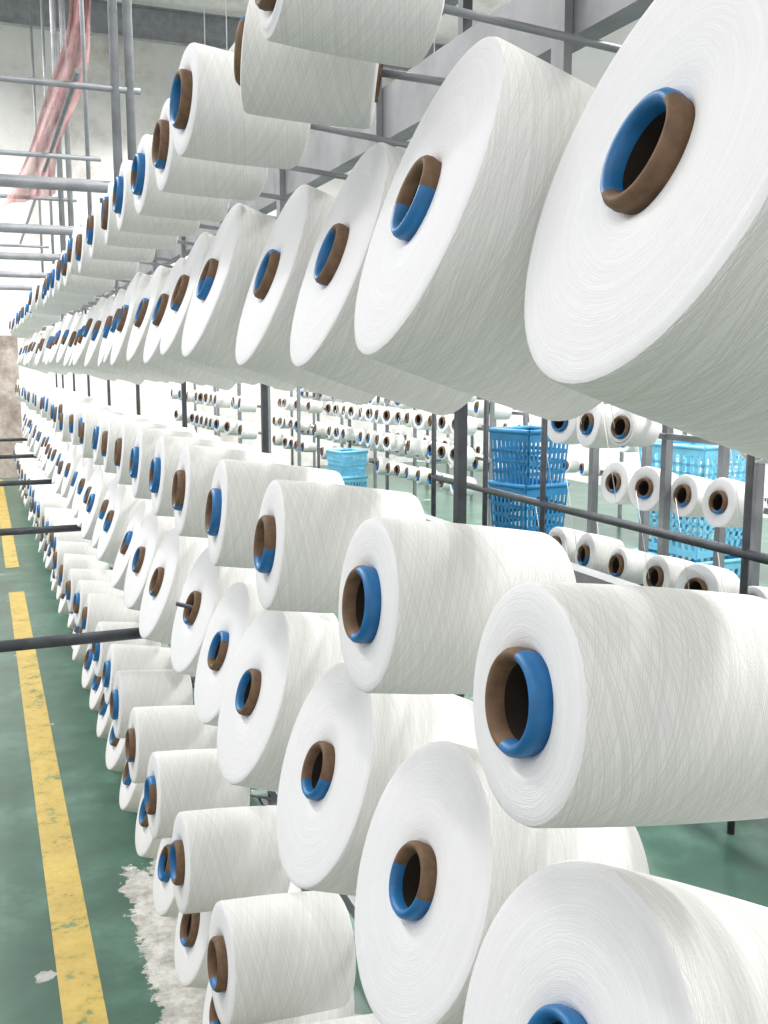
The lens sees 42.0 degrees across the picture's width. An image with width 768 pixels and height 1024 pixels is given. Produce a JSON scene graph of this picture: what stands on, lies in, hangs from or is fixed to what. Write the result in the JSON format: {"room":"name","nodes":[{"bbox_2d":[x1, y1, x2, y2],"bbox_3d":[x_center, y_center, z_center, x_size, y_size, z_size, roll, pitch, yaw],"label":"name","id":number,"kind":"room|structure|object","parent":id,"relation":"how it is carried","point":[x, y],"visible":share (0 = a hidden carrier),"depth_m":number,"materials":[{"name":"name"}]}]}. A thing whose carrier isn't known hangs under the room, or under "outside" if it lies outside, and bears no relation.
{"room":"textile factory","nodes":[
{"label":"textile factory","id":0,"kind":"room"},
{"bbox_2d":[0,0,445,71],"bbox_3d":[-1.448,-4.973,6.195,12.400,0.860,15.800,-3,9,-22],"label":"ceiling","id":1,"kind":"structure","parent":0,"point":[153,24],"depth_m":12.59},
{"bbox_2d":[0,0,90,208],"bbox_3d":[-2.100,-3.835,7.009,1.276,3.370,0.208,-4,9,-23],"label":"fabric drape","id":2,"kind":"object","parent":1,"relation":"hanging from","point":[41,142],"visible":0.74,"depth_m":7.06,"materials":[{"name":"pink fabric"}]},
{"bbox_2d":[173,0,204,75],"bbox_3d":[-2.414,-5.620,12.350,0.200,1.370,2.400,-3,9,-22],"label":"wire","id":3,"kind":"object","parent":1,"relation":"hanging from","point":[203,0],"depth_m":11.47,"materials":[{"name":"grey metal"}]},
{"bbox_2d":[0,25,453,477],"bbox_3d":[-4.326,-3.516,13.954,12.600,6.000,0.200,-3,9,-22],"label":"wall","id":4,"kind":"structure","parent":0,"point":[153,62],"depth_m":13.79,"materials":[{"name":"paint"}]},
{"bbox_2d":[225,0,234,51],"bbox_3d":[-1.300,-5.215,9.594,0.200,1.370,2.400,-3,9,-22],"label":"ceiling light fixture","id":5,"kind":"object","parent":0,"point":[231,49],"depth_m":10.48,"materials":[{"name":"white"}]},
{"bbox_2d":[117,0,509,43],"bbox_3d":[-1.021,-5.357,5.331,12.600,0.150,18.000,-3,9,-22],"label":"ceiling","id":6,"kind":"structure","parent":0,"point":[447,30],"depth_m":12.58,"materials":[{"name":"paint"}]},
{"bbox_2d":[0,461,767,1023],"bbox_3d":[-1.021,0.701,6.222,12.600,0.103,18.000,-3,9,-22],"label":"floor","id":7,"kind":"structure","parent":0,"point":[133,944],"depth_m":3.25,"materials":[{"name":"green paint"}]},
{"bbox_2d":[167,381,300,465],"bbox_3d":[-1.820,-1.342,11.368,0.662,2.450,4.000,-3,9,-22],"label":"cones","id":8,"kind":"object","parent":7,"relation":"on","point":[243,403],"visible":0.36,"depth_m":10.56,"materials":[{"name":"white fabric"}]},
{"bbox_2d":[0,0,653,1015],"bbox_3d":[-2.674,-2.336,5.924,2.280,6.000,13.300,-3,9,-22],"label":"metal rack","id":9,"kind":"object","parent":7,"relation":"on","point":[550,31],"visible":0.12,"depth_m":2.71,"materials":[{"name":"grey metal"}]},
{"bbox_2d":[9,244,144,689],"bbox_3d":[-2.783,-0.749,8.415,0.477,2.060,8.873,-3,9,-22],"label":"cones","id":10,"kind":"object","parent":9,"relation":"on","point":[58,425],"visible":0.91,"depth_m":5.65,"materials":[{"name":"white fabric"}]},
{"bbox_2d":[66,227,121,279],"bbox_3d":[-1.144,-1.024,3.978,0.220,0.184,0.184,5,7,-21],"label":"cone","id":11,"kind":"object","parent":9,"relation":"on","point":[73,266],"depth_m":3.91,"materials":[{"name":"white fabric"}]},
{"bbox_2d":[89,674,103,710],"bbox_3d":[-1.102,0.738,4.256,0.259,0.254,0.254,18,5,-23],"label":"cone","id":12,"kind":"object","parent":9,"relation":"on","point":[97,689],"depth_m":4.17,"materials":[{"name":"white fabric"}]},
{"bbox_2d":[96,693,112,738],"bbox_3d":[-0.982,0.776,3.937,0.259,0.262,0.262,16,4,-21],"label":"cone","id":13,"kind":"object","parent":9,"relation":"on","point":[104,721],"depth_m":3.84,"materials":[{"name":"white fabric"}]},
{"bbox_2d":[75,222,138,278],"bbox_3d":[-1.010,-0.952,3.653,0.220,0.184,0.184,3,4,-22],"label":"cone","id":14,"kind":"object","parent":9,"relation":"on","point":[87,265],"depth_m":3.60,"materials":[{"name":"white fabric"}]},
{"bbox_2d":[81,593,139,632],"bbox_3d":[-1.154,0.457,4.243,0.245,0.212,0.212,6,0,-20],"label":"cone","id":15,"kind":"object","parent":9,"relation":"on","point":[99,607],"depth_m":4.16,"materials":[{"name":"white fabric"}]},
{"bbox_2d":[92,412,134,465],"bbox_3d":[-1.053,-0.285,4.080,0.259,0.214,0.214,7,-1,-21],"label":"cone","id":16,"kind":"object","parent":9,"relation":"on","point":[98,459],"depth_m":3.99,"materials":[{"name":"white fabric"}]},
{"bbox_2d":[105,721,126,771],"bbox_3d":[-0.857,0.825,3.632,0.259,0.260,0.260,18,-3,-25],"label":"cone","id":17,"kind":"object","parent":9,"relation":"on","point":[115,757],"depth_m":3.53,"materials":[{"name":"white fabric"}]},
{"bbox_2d":[86,202,155,262],"bbox_3d":[-0.872,-0.922,3.322,0.220,0.180,0.180,2,11,-22],"label":"cone","id":18,"kind":"object","parent":9,"relation":"on","point":[95,235],"depth_m":3.27,"materials":[{"name":"white fabric"}]},
{"bbox_2d":[96,484,151,564],"bbox_3d":[-1.049,0.073,4.233,0.259,0.340,0.340,19,-6,-22],"label":"cone","id":19,"kind":"object","parent":9,"relation":"on","point":[123,506],"depth_m":4.09,"materials":[{"name":"white fabric"}]},
{"bbox_2d":[92,621,160,676],"bbox_3d":[-1.014,0.537,3.920,0.244,0.212,0.212,4,-1,-25],"label":"cone","id":20,"kind":"object","parent":9,"relation":"on","point":[99,650],"depth_m":3.84,"materials":[{"name":"white fabric"}]},
{"bbox_2d":[98,288,158,381],"bbox_3d":[-1.011,-0.720,4.109,0.270,0.332,0.332,16,-4,-22],"label":"cone","id":21,"kind":"object","parent":9,"relation":"on","point":[120,295],"depth_m":4.04,"materials":[{"name":"white fabric"}]},
{"bbox_2d":[119,761,144,812],"bbox_3d":[-0.727,0.881,3.315,0.260,0.250,0.250,18,4,-22],"label":"cone","id":22,"kind":"object","parent":9,"relation":"on","point":[130,794],"depth_m":3.21,"materials":[{"name":"white fabric"}]},
{"bbox_2d":[103,279,169,382],"bbox_3d":[-0.892,-0.679,3.785,0.269,0.334,0.334,19,-5,-21],"label":"cone","id":23,"kind":"object","parent":9,"relation":"on","point":[107,356],"depth_m":3.73,"materials":[{"name":"white fabric"}]},
{"bbox_2d":[101,415,174,473],"bbox_3d":[-0.916,-0.243,3.724,0.260,0.214,0.213,5,0,-19],"label":"cone","id":24,"kind":"object","parent":9,"relation":"on","point":[112,432],"depth_m":3.64,"materials":[{"name":"white fabric"}]},
{"bbox_2d":[102,644,173,704],"bbox_3d":[-0.875,0.582,3.573,0.244,0.212,0.212,6,3,-22],"label":"cone","id":25,"kind":"object","parent":9,"relation":"on","point":[120,657],"depth_m":3.50,"materials":[{"name":"white fabric"}]},
{"bbox_2d":[101,182,177,249],"bbox_3d":[-0.719,-0.868,2.952,0.219,0.180,0.180,2,10,-20],"label":"cone","id":26,"kind":"object","parent":9,"relation":"on","point":[113,236],"depth_m":2.90,"materials":[{"name":"white fabric"}]},
{"bbox_2d":[111,500,173,590],"bbox_3d":[-0.887,0.158,3.888,0.259,0.360,0.360,21,5,-21],"label":"cone","id":27,"kind":"object","parent":9,"relation":"on","point":[144,509],"depth_m":3.80,"materials":[{"name":"white fabric"}]},
{"bbox_2d":[110,272,184,383],"bbox_3d":[-0.782,-0.632,3.465,0.269,0.334,0.334,16,8,-23],"label":"cone","id":28,"kind":"object","parent":9,"relation":"on","point":[125,322],"depth_m":3.37,"materials":[{"name":"white fabric"}]},
{"bbox_2d":[135,789,160,858],"bbox_3d":[-0.595,0.910,2.996,0.260,0.260,0.260,16,-3,-23],"label":"cone","id":29,"kind":"object","parent":9,"relation":"on","point":[146,845],"depth_m":2.91,"materials":[{"name":"white fabric"}]},
{"bbox_2d":[124,513,174,610],"bbox_3d":[-0.753,0.198,3.539,0.259,0.346,0.346,17,0,-25],"label":"cone","id":30,"kind":"object","parent":9,"relation":"on","point":[154,529],"depth_m":3.45,"materials":[{"name":"white fabric"}]},
{"bbox_2d":[110,670,192,738],"bbox_3d":[-0.754,0.617,3.226,0.245,0.213,0.213,2,1,-22],"label":"cone","id":31,"kind":"object","parent":9,"relation":"on","point":[131,688],"depth_m":3.15,"materials":[{"name":"white fabric"}]},
{"bbox_2d":[114,421,195,484],"bbox_3d":[-0.771,-0.190,3.367,0.260,0.213,0.213,4,12,-20],"label":"cone","id":32,"kind":"object","parent":9,"relation":"on","point":[124,444],"depth_m":3.28,"materials":[{"name":"white fabric"}]},
{"bbox_2d":[112,159,199,236],"bbox_3d":[-0.599,-0.823,2.642,0.220,0.180,0.180,2,10,-23],"label":"cone","id":33,"kind":"object","parent":9,"relation":"on","point":[128,220],"depth_m":2.59,"materials":[{"name":"white fabric"}]},
{"bbox_2d":[126,265,205,385],"bbox_3d":[-0.645,-0.584,3.159,0.270,0.316,0.316,18,1,-23],"label":"cone","id":34,"kind":"object","parent":9,"relation":"on","point":[135,350],"depth_m":3.07,"materials":[{"name":"white fabric"}]},
{"bbox_2d":[153,838,178,917],"bbox_3d":[-0.468,0.956,2.683,0.260,0.260,0.260,16,8,-23],"label":"cone","id":35,"kind":"object","parent":9,"relation":"on","point":[165,904],"depth_m":2.62,"materials":[{"name":"white fabric"}]},
{"bbox_2d":[125,705,217,782],"bbox_3d":[-0.616,0.667,2.886,0.244,0.213,0.213,2,0,-22],"label":"cone","id":36,"kind":"object","parent":9,"relation":"on","point":[151,729],"depth_m":2.81,"materials":[{"name":"white fabric"}]},
{"bbox_2d":[139,528,207,644],"bbox_3d":[-0.605,0.252,3.167,0.259,0.360,0.360,18,4,-23],"label":"cone","id":37,"kind":"object","parent":9,"relation":"on","point":[173,562],"depth_m":3.04,"materials":[{"name":"white fabric"}]},
{"bbox_2d":[129,427,220,498],"bbox_3d":[-0.630,-0.139,3.019,0.259,0.213,0.213,4,0,-21],"label":"cone","id":38,"kind":"object","parent":9,"relation":"on","point":[141,456],"depth_m":2.93,"materials":[{"name":"white fabric"}]},
{"bbox_2d":[131,134,230,221],"bbox_3d":[-0.480,-0.782,2.363,0.219,0.180,0.180,2,13,-25],"label":"cone","id":39,"kind":"object","parent":9,"relation":"on","point":[149,200],"depth_m":2.31,"materials":[{"name":"white fabric"}]},
{"bbox_2d":[143,258,237,389],"bbox_3d":[-0.522,-0.534,2.867,0.269,0.316,0.316,18,-5,-23],"label":"cone","id":40,"kind":"object","parent":9,"relation":"on","point":[152,356],"depth_m":2.80,"materials":[{"name":"white fabric"}]},
{"bbox_2d":[144,748,249,838],"bbox_3d":[-0.482,0.715,2.555,0.244,0.213,0.213,2,1,-22],"label":"cone","id":41,"kind":"object","parent":9,"relation":"on","point":[176,781],"depth_m":2.47,"materials":[{"name":"white fabric"}]},
{"bbox_2d":[149,435,252,516],"bbox_3d":[-0.490,-0.088,2.671,0.260,0.213,0.213,4,13,-21],"label":"cone","id":42,"kind":"object","parent":9,"relation":"on","point":[164,464],"depth_m":2.59,"materials":[{"name":"white fabric"}]},
{"bbox_2d":[160,232,257,384],"bbox_3d":[-0.403,-0.514,2.557,0.270,0.326,0.326,18,-1,-22],"label":"cone","id":43,"kind":"object","parent":9,"relation":"on","point":[172,333],"depth_m":2.47,"materials":[{"name":"white fabric"}]},
{"bbox_2d":[152,98,267,200],"bbox_3d":[-0.357,-0.735,2.048,0.220,0.180,0.180,2,9,-24],"label":"cone","id":44,"kind":"object","parent":9,"relation":"on","point":[177,174],"depth_m":2.00,"materials":[{"name":"white fabric"}]},
{"bbox_2d":[171,548,255,675],"bbox_3d":[-0.419,0.295,2.772,0.260,0.356,0.356,18,4,-24],"label":"cone","id":45,"kind":"object","parent":9,"relation":"on","point":[206,583],"depth_m":2.67,"materials":[{"name":"white fabric"}]},
{"bbox_2d":[169,805,290,913],"bbox_3d":[-0.345,0.765,2.215,0.244,0.213,0.213,2,11,-22],"label":"cone","id":46,"kind":"object","parent":9,"relation":"on","point":[216,855],"depth_m":2.13,"materials":[{"name":"white fabric"}]},
{"bbox_2d":[172,445,289,537],"bbox_3d":[-0.363,-0.042,2.357,0.260,0.213,0.213,4,1,-20],"label":"cone","id":47,"kind":"object","parent":9,"relation":"on","point":[194,475],"depth_m":2.27,"materials":[{"name":"white fabric"}]},
{"bbox_2d":[174,882,301,988],"bbox_3d":[-0.349,0.999,2.390,0.260,0.260,0.260,16,-5,-23],"label":"cone","id":48,"kind":"object","parent":9,"relation":"on","point":[192,930],"depth_m":2.30,"materials":[{"name":"white fabric"}]},
{"bbox_2d":[181,203,296,390],"bbox_3d":[-0.279,-0.475,2.243,0.269,0.356,0.356,18,2,-22],"label":"cone","id":49,"kind":"object","parent":9,"relation":"on","point":[214,313],"depth_m":2.11,"materials":[{"name":"white fabric"}]},
{"bbox_2d":[169,42,310,168],"bbox_3d":[-0.248,-0.685,1.709,0.219,0.180,0.180,2,12,-25],"label":"cone","id":50,"kind":"object","parent":9,"relation":"on","point":[209,120],"depth_m":1.64,"materials":[{"name":"white fabric"}]},
{"bbox_2d":[194,581,338,726],"bbox_3d":[-0.286,0.360,2.398,0.260,0.342,0.342,18,6,-23],"label":"cone","id":51,"kind":"object","parent":9,"relation":"on","point":[240,604],"depth_m":2.34,"materials":[{"name":"white fabric"}]},
{"bbox_2d":[205,459,343,568],"bbox_3d":[-0.223,0.009,2.009,0.259,0.214,0.213,5,12,-19],"label":"cone","id":52,"kind":"object","parent":9,"relation":"on","point":[239,487],"depth_m":1.92,"materials":[{"name":"white fabric"}]},
{"bbox_2d":[202,981,354,1023],"bbox_3d":[-0.227,1.043,2.086,0.260,0.260,0.260,16,2,-23],"label":"cone","id":53,"kind":"object","parent":9,"relation":"on","point":[210,1016],"depth_m":2.03,"materials":[{"name":"white fabric"}]},
{"bbox_2d":[217,609,343,791],"bbox_3d":[-0.168,0.394,2.048,0.259,0.362,0.362,18,3,-23],"label":"cone","id":54,"kind":"object","parent":9,"relation":"on","point":[281,656],"depth_m":1.93,"materials":[{"name":"white fabric"}]},
{"bbox_2d":[207,891,355,1023],"bbox_3d":[-0.196,0.819,1.848,0.244,0.213,0.213,2,11,-22],"label":"cone","id":55,"kind":"object","parent":9,"relation":"on","point":[272,957],"depth_m":1.77,"materials":[{"name":"white fabric"}]},
{"bbox_2d":[235,184,375,404],"bbox_3d":[-0.107,-0.404,1.894,0.270,0.352,0.352,18,-4,-20],"label":"cone","id":56,"kind":"object","parent":9,"relation":"on","point":[265,325],"depth_m":1.79,"materials":[{"name":"white fabric"}]},
{"bbox_2d":[234,0,382,128],"bbox_3d":[-0.107,-0.656,1.458,0.209,0.167,0.167,8,10,-2],"label":"cone","id":57,"kind":"object","parent":9,"relation":"on","point":[275,80],"depth_m":1.40,"materials":[{"name":"white fabric"}]},
{"bbox_2d":[253,479,425,613],"bbox_3d":[-0.080,0.061,1.656,0.260,0.213,0.213,5,3,-19],"label":"cone","id":58,"kind":"object","parent":9,"relation":"on","point":[304,532],"depth_m":1.56,"materials":[{"name":"white fabric"}]},
{"bbox_2d":[308,1013,380,1023],"bbox_3d":[-0.052,0.872,1.490,0.244,0.213,0.213,2,6,-22],"label":"cone","id":59,"kind":"object","parent":9,"relation":"on","point":[367,1018],"depth_m":1.51,"materials":[{"name":"white fabric"}]},
{"bbox_2d":[255,0,444,67],"bbox_3d":[-0.046,-0.659,1.253,0.220,0.162,0.162,2,5,-20],"label":"cone","id":60,"kind":"object","parent":9,"relation":"on","point":[400,33],"depth_m":1.22,"materials":[{"name":"white fabric"}]},
{"bbox_2d":[276,662,477,895],"bbox_3d":[-0.003,0.452,1.664,0.260,0.362,0.362,18,-5,-22],"label":"cone","id":61,"kind":"object","parent":9,"relation":"on","point":[346,743],"depth_m":1.56,"materials":[{"name":"white fabric"}]},
{"bbox_2d":[290,142,473,414],"bbox_3d":[0.032,-0.350,1.541,0.269,0.352,0.352,18,4,-20],"label":"cone","id":62,"kind":"object","parent":9,"relation":"on","point":[322,339],"depth_m":1.46,"materials":[{"name":"white fabric"}]},
{"bbox_2d":[338,518,575,693],"bbox_3d":[0.083,0.120,1.253,0.260,0.214,0.213,4,4,-21],"label":"cone","id":63,"kind":"object","parent":9,"relation":"on","point":[417,598],"depth_m":1.17,"materials":[{"name":"white fabric"}]},
{"bbox_2d":[354,36,601,420],"bbox_3d":[0.147,-0.309,1.142,0.269,0.362,0.362,18,-2,-18],"label":"cone","id":64,"kind":"object","parent":9,"relation":"on","point":[441,294],"depth_m":1.01,"materials":[{"name":"white fabric"}]},
{"bbox_2d":[354,741,649,1023],"bbox_3d":[0.140,0.493,1.290,0.259,0.350,0.350,18,6,-21],"label":"cone","id":65,"kind":"object","parent":9,"relation":"on","point":[441,857],"depth_m":1.20,"materials":[{"name":"white fabric"}]},
{"bbox_2d":[462,860,767,1023],"bbox_3d":[0.260,0.531,0.949,0.259,0.352,0.352,18,3,-22],"label":"cone","id":66,"kind":"object","parent":9,"relation":"on","point":[577,941],"depth_m":0.90,"materials":[{"name":"white fabric"}]},
{"bbox_2d":[473,582,767,827],"bbox_3d":[0.226,0.172,0.900,0.259,0.211,0.211,4,12,-20],"label":"cone","id":67,"kind":"object","parent":9,"relation":"on","point":[595,705],"depth_m":0.82,"materials":[{"name":"white fabric"}]},
{"bbox_2d":[524,0,767,460],"bbox_3d":[0.309,-0.236,0.796,0.270,0.370,0.370,18,0,-18],"label":"cone","id":68,"kind":"object","parent":9,"relation":"on","point":[646,290],"depth_m":0.72,"materials":[{"name":"white fabric"}]},
{"bbox_2d":[326,448,367,486],"bbox_3d":[-0.353,-0.220,9.568,0.322,0.754,0.322,-5,10,-30],"label":"baskets","id":69,"kind":"object","parent":7,"relation":"on","point":[349,469],"visible":0.42,"depth_m":9.45,"materials":[{"name":"blue plastic"}]},
{"bbox_2d":[271,387,527,525],"bbox_3d":[-0.196,-1.202,10.413,0.662,2.450,5.800,-3,9,-22],"label":"cones","id":70,"kind":"object","parent":7,"relation":"on","point":[379,410],"visible":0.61,"depth_m":9.41,"materials":[{"name":"white fabric"}]},
{"bbox_2d":[488,425,569,534],"bbox_3d":[0.789,0.143,5.511,0.350,1.214,0.350,-5,10,-31],"label":"baskets","id":71,"kind":"object","parent":7,"relation":"on","point":[524,482],"visible":0.3,"depth_m":5.37,"materials":[{"name":"blue plastic"}]},
{"bbox_2d":[389,402,767,537],"bbox_3d":[1.829,-1.131,9.935,0.662,2.450,9.000,-3,9,-22],"label":"cones","id":72,"kind":"object","parent":7,"relation":"on","point":[572,466],"visible":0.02,"depth_m":10.09,"materials":[{"name":"white fabric"}]},
{"bbox_2d":[431,399,767,834],"bbox_3d":[0.956,0.085,3.719,0.034,1.850,3.726,-3,9,-22],"label":"metal rack","id":73,"kind":"object","parent":7,"relation":"on","point":[744,553],"visible":0.42,"depth_m":3.98,"materials":[{"name":"grey metal"}]},
{"bbox_2d":[536,403,767,599],"bbox_3d":[1.485,-0.180,3.459,0.662,2.450,2.900,-3,9,-22],"label":"cones","id":74,"kind":"object","parent":7,"relation":"on","point":[720,500],"visible":0.4,"depth_m":4.18,"materials":[{"name":"white fabric"}]},
{"bbox_2d":[634,439,745,579],"bbox_3d":[2.015,0.076,6.486,0.555,1.065,0.602,-4,9,-28],"label":"baskets","id":75,"kind":"object","parent":7,"relation":"on","point":[692,453],"visible":0.23,"depth_m":6.27,"materials":[{"name":"blue plastic"}]},
{"bbox_2d":[467,18,767,517],"bbox_3d":[4.773,-2.636,7.965,0.200,6.000,18.200,-3,9,-22],"label":"wall","id":76,"kind":"structure","parent":0,"point":[589,64],"depth_m":12.75,"materials":[{"name":"white paint"}]},
{"bbox_2d":[512,410,539,417],"bbox_3d":[1.987,-2.659,15.000,0.080,2.400,2.400,-3,9,-22],"label":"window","id":77,"kind":"structure","parent":76,"relation":"in","point":[530,415],"depth_m":14.69,"materials":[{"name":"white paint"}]}
]}

